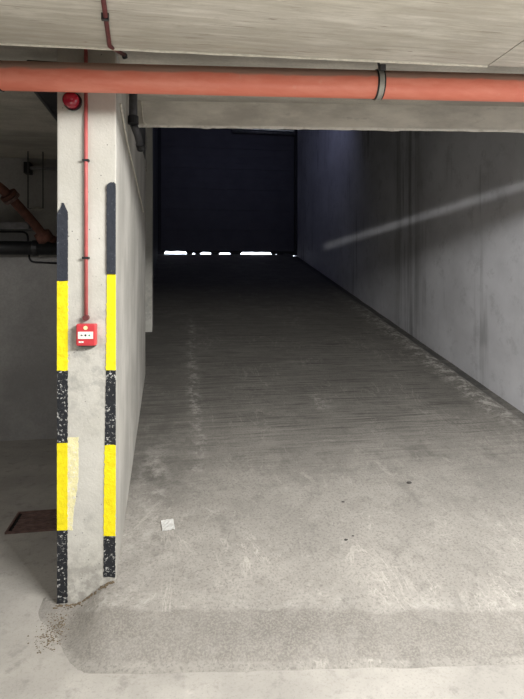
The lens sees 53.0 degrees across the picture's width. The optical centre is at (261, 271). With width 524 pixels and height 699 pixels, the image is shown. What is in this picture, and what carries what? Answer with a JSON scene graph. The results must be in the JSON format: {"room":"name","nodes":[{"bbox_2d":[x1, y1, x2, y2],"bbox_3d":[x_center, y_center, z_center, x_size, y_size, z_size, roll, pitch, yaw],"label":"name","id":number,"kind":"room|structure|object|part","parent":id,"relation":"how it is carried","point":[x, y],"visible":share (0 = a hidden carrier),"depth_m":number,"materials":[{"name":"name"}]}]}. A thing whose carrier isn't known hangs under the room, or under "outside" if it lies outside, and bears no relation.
{"room":"parking garage","nodes":[
{"label":"parking garage","id":0,"kind":"room"},
{"bbox_2d":[0,157,56,440],"bbox_3d":[-3.212,0.250,4.806,3.250,2.600,0.260,0,0,-10],"label":"wall","id":1,"kind":"structure","parent":0,"point":[28,290],"depth_m":4.85,"materials":[{"name":"grey concrete"}]},
{"bbox_2d":[0,222,33,230],"bbox_3d":[-2.653,-0.411,4.658,1.163,0.063,0.224,0,0,-10],"label":"cable tray","id":2,"kind":"object","parent":1,"relation":"attached to","point":[4,226],"visible":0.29,"depth_m":4.63,"materials":[{"name":"grey metal"}]},
{"bbox_2d":[0,182,56,243],"bbox_3d":[-1.976,-0.535,4.483,0.319,0.592,0.840,0,0,28],"label":"rusty pipe","id":3,"kind":"object","parent":1,"relation":"attached to","point":[11,196],"visible":0.99,"depth_m":4.36,"materials":[{"name":"metal"}]},
{"bbox_2d":[0,231,56,263],"bbox_3d":[-2.581,-0.224,4.774,1.454,0.307,0.018,0,0,-10],"label":"conduit","id":4,"kind":"object","parent":1,"relation":"attached to","point":[26,233],"visible":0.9,"depth_m":4.84,"materials":[{"name":"black plastic"}]},
{"bbox_2d":[0,240,56,255],"bbox_3d":[-2.407,-0.217,4.707,1.684,0.144,0.143,0,0,-10],"label":"pipe","id":5,"kind":"object","parent":1,"relation":"attached to","point":[33,248],"visible":0.69,"depth_m":4.71,"materials":[{"name":"black plastic"}]},
{"bbox_2d":[24,162,56,174],"bbox_3d":[-1.984,-0.946,4.824,0.360,0.100,0.110,0,0,-10],"label":"rail","id":6,"kind":"object","parent":1,"relation":"attached to","point":[31,167],"visible":0.57,"depth_m":4.78,"materials":[{"name":"grey metal"}]},
{"bbox_2d":[57,48,145,603],"bbox_3d":[-1.133,-1.025,3.684,0.482,5.250,2.559,0,0,-10],"label":"pillar","id":7,"kind":"structure","parent":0,"point":[108,154],"depth_m":2.46,"materials":[{"name":"white paint"}]},
{"bbox_2d":[57,203,78,603],"bbox_3d":[-0.904,0.611,2.444,0.099,1.865,0.006,0,0,-4],"label":"hazard marking","id":8,"kind":"object","parent":7,"relation":"attached to","point":[67,447],"visible":1,"depth_m":2.44,"materials":[{"name":"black paint"}]},
{"bbox_2d":[62,92,81,110],"bbox_3d":[-0.876,-0.793,2.417,0.084,0.084,0.072,0,0,-10],"label":"beacon","id":9,"kind":"object","parent":7,"relation":"attached to","point":[72,101],"visible":0.98,"depth_m":2.40,"materials":[{"name":"red plastic"}]},
{"bbox_2d":[82,49,89,320],"bbox_3d":[-0.819,-0.411,2.441,0.030,1.274,0.024,0,0,-4],"label":"conduit","id":10,"kind":"object","parent":7,"relation":"attached to","point":[85,160],"visible":0.9,"depth_m":2.44,"materials":[{"name":"red paint"}]},
{"bbox_2d":[76,323,96,346],"bbox_3d":[-0.812,0.292,2.431,0.088,0.106,0.045,0,0,-4],"label":"fire alarm","id":11,"kind":"object","parent":7,"relation":"attached to","point":[86,333],"visible":1,"depth_m":2.41,"materials":[{"name":"red plastic"}]},
{"bbox_3d":[-0.810,0.291,2.410,0.068,0.033,0.002,0,0,-4],"label":"glass panel","id":12,"kind":"part","parent":11,"relation":"part of","materials":[{"name":"white glass"}]},
{"bbox_2d":[103,182,115,577],"bbox_3d":[-0.714,0.506,2.454,0.059,1.853,0.011,0,0,-4],"label":"hazard marking","id":13,"kind":"object","parent":7,"relation":"attached to","point":[109,527],"visible":1,"depth_m":2.46,"materials":[{"name":"black paint"}]},
{"bbox_2d":[119,103,143,212],"bbox_3d":[-0.861,-0.674,3.560,0.011,0.326,1.951,0,0,-10],"label":"cable","id":14,"kind":"object","parent":7,"relation":"attached to","point":[120,104],"visible":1,"depth_m":3.08,"materials":[{"name":"grey plastic"}]},
{"bbox_2d":[145,127,152,331],"bbox_3d":[-1.506,-1.350,6.338,0.362,4.600,0.240,0,0,-10],"label":"pilaster","id":15,"kind":"object","parent":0,"point":[149,131],"visible":0.08,"depth_m":6.25,"materials":[{"name":"white paint"}]},
{"bbox_2d":[153,127,157,276],"bbox_3d":[-2.140,-1.300,9.406,0.383,4.700,6.020,0,0,-10],"label":"wall","id":16,"kind":"structure","parent":0,"point":[155,129],"depth_m":10.48,"materials":[{"name":"grey concrete"}]},
{"bbox_2d":[0,438,523,698],"bbox_3d":[0.444,1.650,0.378,9.000,0.200,10.600,0,0,-10],"label":"floor","id":17,"kind":"structure","parent":0,"point":[28,468],"depth_m":2.03,"materials":[{"name":"concrete"}]},
{"bbox_2d":[5,509,56,533],"bbox_3d":[-1.331,1.544,3.270,0.427,0.012,0.274,0,0,-10],"label":"drain grate","id":18,"kind":"object","parent":17,"relation":"on","point":[36,520],"visible":0.62,"depth_m":3.23,"materials":[{"name":"brown metal"}]},
{"bbox_2d":[0,60,523,101],"bbox_3d":[-0.196,-0.866,2.380,5.226,0.126,0.126,0,0,-4],"label":"drain pipe","id":19,"kind":"object","parent":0,"point":[34,76],"visible":1,"depth_m":2.34,"materials":[{"name":"red metal"}]},
{"bbox_2d":[0,45,523,170],"bbox_3d":[-1.101,-1.225,3.553,7.400,0.350,3.828,0,0,-10],"label":"beam","id":20,"kind":"structure","parent":0,"point":[134,57],"depth_m":3.16,"materials":[{"name":"concrete"}]},
{"bbox_2d":[27,151,43,210],"bbox_3d":[-1.971,-0.791,4.578,0.142,0.518,0.069,0,0,-10],"label":"hanger","id":21,"kind":"object","parent":20,"relation":"hanging from","point":[34,208],"visible":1,"depth_m":4.57,"materials":[{"name":"metal"}]},
{"bbox_3d":[-2.000,-0.797,4.573,0.084,0.506,0.012,0,0,-9],"label":"rod","id":22,"kind":"part","parent":21,"relation":"part of","materials":[{"name":"grey metal"}]},
{"bbox_3d":[-1.956,-0.549,4.581,0.111,0.035,0.069,0,0,-9],"label":"lamp shade","id":23,"kind":"part","parent":21,"relation":"part of","materials":[{"name":"metal"}]},
{"bbox_3d":[-1.933,-0.797,4.584,0.052,0.506,0.012,0,0,-9],"label":"rod","id":24,"kind":"part","parent":21,"relation":"part of","materials":[{"name":"grey metal"}]},
{"bbox_2d":[27,60,56,120],"bbox_3d":[-1.293,-0.998,3.763,0.148,0.103,2.350,0,0,-10],"label":"ceiling trunking","id":25,"kind":"structure","parent":20,"relation":"attached to","point":[49,99],"depth_m":2.91,"materials":[{"name":"black plastic"}]},
{"bbox_3d":[-1.358,-0.963,3.752,0.016,0.034,2.350,0,0,-9],"label":"lid","id":26,"kind":"part","parent":25,"relation":"part of","materials":[{"name":"grey metal"}]},
{"bbox_2d":[128,94,145,151],"bbox_3d":[-0.742,-0.892,3.113,0.062,0.316,0.250,0,0,-1],"label":"corner riser","id":27,"kind":"object","parent":20,"relation":"hanging from","point":[133,119],"visible":0.98,"depth_m":3.01,"materials":[{"name":"black plastic"}]},
{"bbox_2d":[372,63,385,100],"bbox_3d":[0.535,-0.927,2.429,0.042,0.263,0.140,0,0,-4],"label":"clamp","id":28,"kind":"object","parent":20,"relation":"hanging from","point":[381,69],"visible":0.66,"depth_m":2.37,"materials":[{"name":"metal"}]},
{"bbox_2d":[0,0,523,65],"bbox_3d":[-1.717,-1.181,1.678,5.567,0.537,0.977,0,0,-10],"label":"ceiling beam","id":29,"kind":"structure","parent":0,"point":[467,32],"depth_m":1.96,"materials":[{"name":"concrete"}]},
{"bbox_2d":[101,0,127,58],"bbox_3d":[-0.573,-0.935,2.007,0.057,0.092,0.719,0,0,-10],"label":"conduit","id":30,"kind":"object","parent":29,"relation":"attached to","point":[104,15],"visible":0.97,"depth_m":1.91,"materials":[{"name":"red plastic"}]},
{"bbox_2d":[0,43,486,67],"bbox_3d":[-0.480,-0.912,2.161,2.972,0.013,0.011,0,0,-6],"label":"trim","id":31,"kind":"structure","parent":29,"relation":"attached to","point":[7,44],"depth_m":2.20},
{"bbox_2d":[258,129,293,130],"bbox_3d":[-0.796,-3.580,12.541,3.770,0.340,0.280,0,0,-10],"label":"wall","id":32,"kind":"structure","parent":0,"point":[258,129],"depth_m":12.62,"materials":[{"name":"grey concrete"}]},
{"bbox_2d":[38,254,523,673],"bbox_3d":[-0.280,0.560,8.551,3.590,1.996,13.720,0,0,-10],"label":"ramp","id":33,"kind":"object","parent":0,"point":[274,397],"visible":0.98,"depth_m":3.15,"materials":[{"name":"concrete"}]},
{"bbox_2d":[27,581,114,653],"bbox_3d":[-0.876,1.496,2.333,0.235,0.110,0.387,0,0,28],"label":"debris","id":34,"kind":"object","parent":33,"relation":"on","point":[110,582],"visible":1,"depth_m":2.32,"materials":[{"name":"grey concrete"}]},
{"bbox_2d":[161,519,174,530],"bbox_3d":[-0.509,1.367,2.840,0.066,0.025,0.077,0,0,-16],"label":"paper scrap","id":35,"kind":"object","parent":33,"relation":"on","point":[168,524],"visible":1,"depth_m":2.85,"materials":[{"name":"white paper"}]},
{"bbox_2d":[137,101,523,132],"bbox_3d":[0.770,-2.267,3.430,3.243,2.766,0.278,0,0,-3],"label":"lintel","id":36,"kind":"object","parent":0,"point":[162,114],"visible":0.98,"depth_m":3.27,"materials":[{"name":"concrete"}]},
{"bbox_2d":[140,100,146,124],"bbox_3d":[-0.728,-0.995,3.211,0.049,0.191,0.011,0,0,-6],"label":"loose cable","id":37,"kind":"object","parent":36,"relation":"hanging from","point":[140,100],"visible":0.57,"depth_m":3.21,"materials":[{"name":"grey plastic"}]},
{"bbox_2d":[297,129,523,412],"bbox_3d":[2.373,-1.025,4.270,0.250,5.250,17.640,0,0,-10],"label":"wall","id":38,"kind":"structure","parent":0,"point":[425,229],"depth_m":6.09,"materials":[{"name":"grey concrete"}]},
{"bbox_2d":[489,40,523,66],"bbox_3d":[1.946,-1.181,2.139,1.855,0.537,0.676,0,0,-10],"label":"ceiling","id":39,"kind":"structure","parent":0,"point":[514,57],"depth_m":2.25,"materials":[{"name":"concrete"}]},
{"bbox_3d":[-2.580,-2.000,12.232,0.348,3.300,0.300,0,0,-10],"label":"wall","id":40,"kind":"structure","parent":0,"visible":0},
{"bbox_2d":[158,127,296,255],"bbox_3d":[-0.776,-1.923,12.344,3.293,3.055,0.194,0,0,-10],"label":"door","id":41,"kind":"structure","parent":40,"relation":"in","point":[221,190],"depth_m":12.39,"materials":[{"name":"metal"}]},
{"bbox_3d":[-2.364,-1.923,12.096,0.080,3.055,0.060,0,0,-9],"label":"guide rail","id":42,"kind":"part","parent":41,"relation":"part of","materials":[{"name":"metal"}]},
{"bbox_3d":[0.810,-1.923,12.627,0.070,3.055,0.060,0,0,-9],"label":"guide rail","id":43,"kind":"part","parent":41,"relation":"part of","materials":[{"name":"metal"}]}
]}

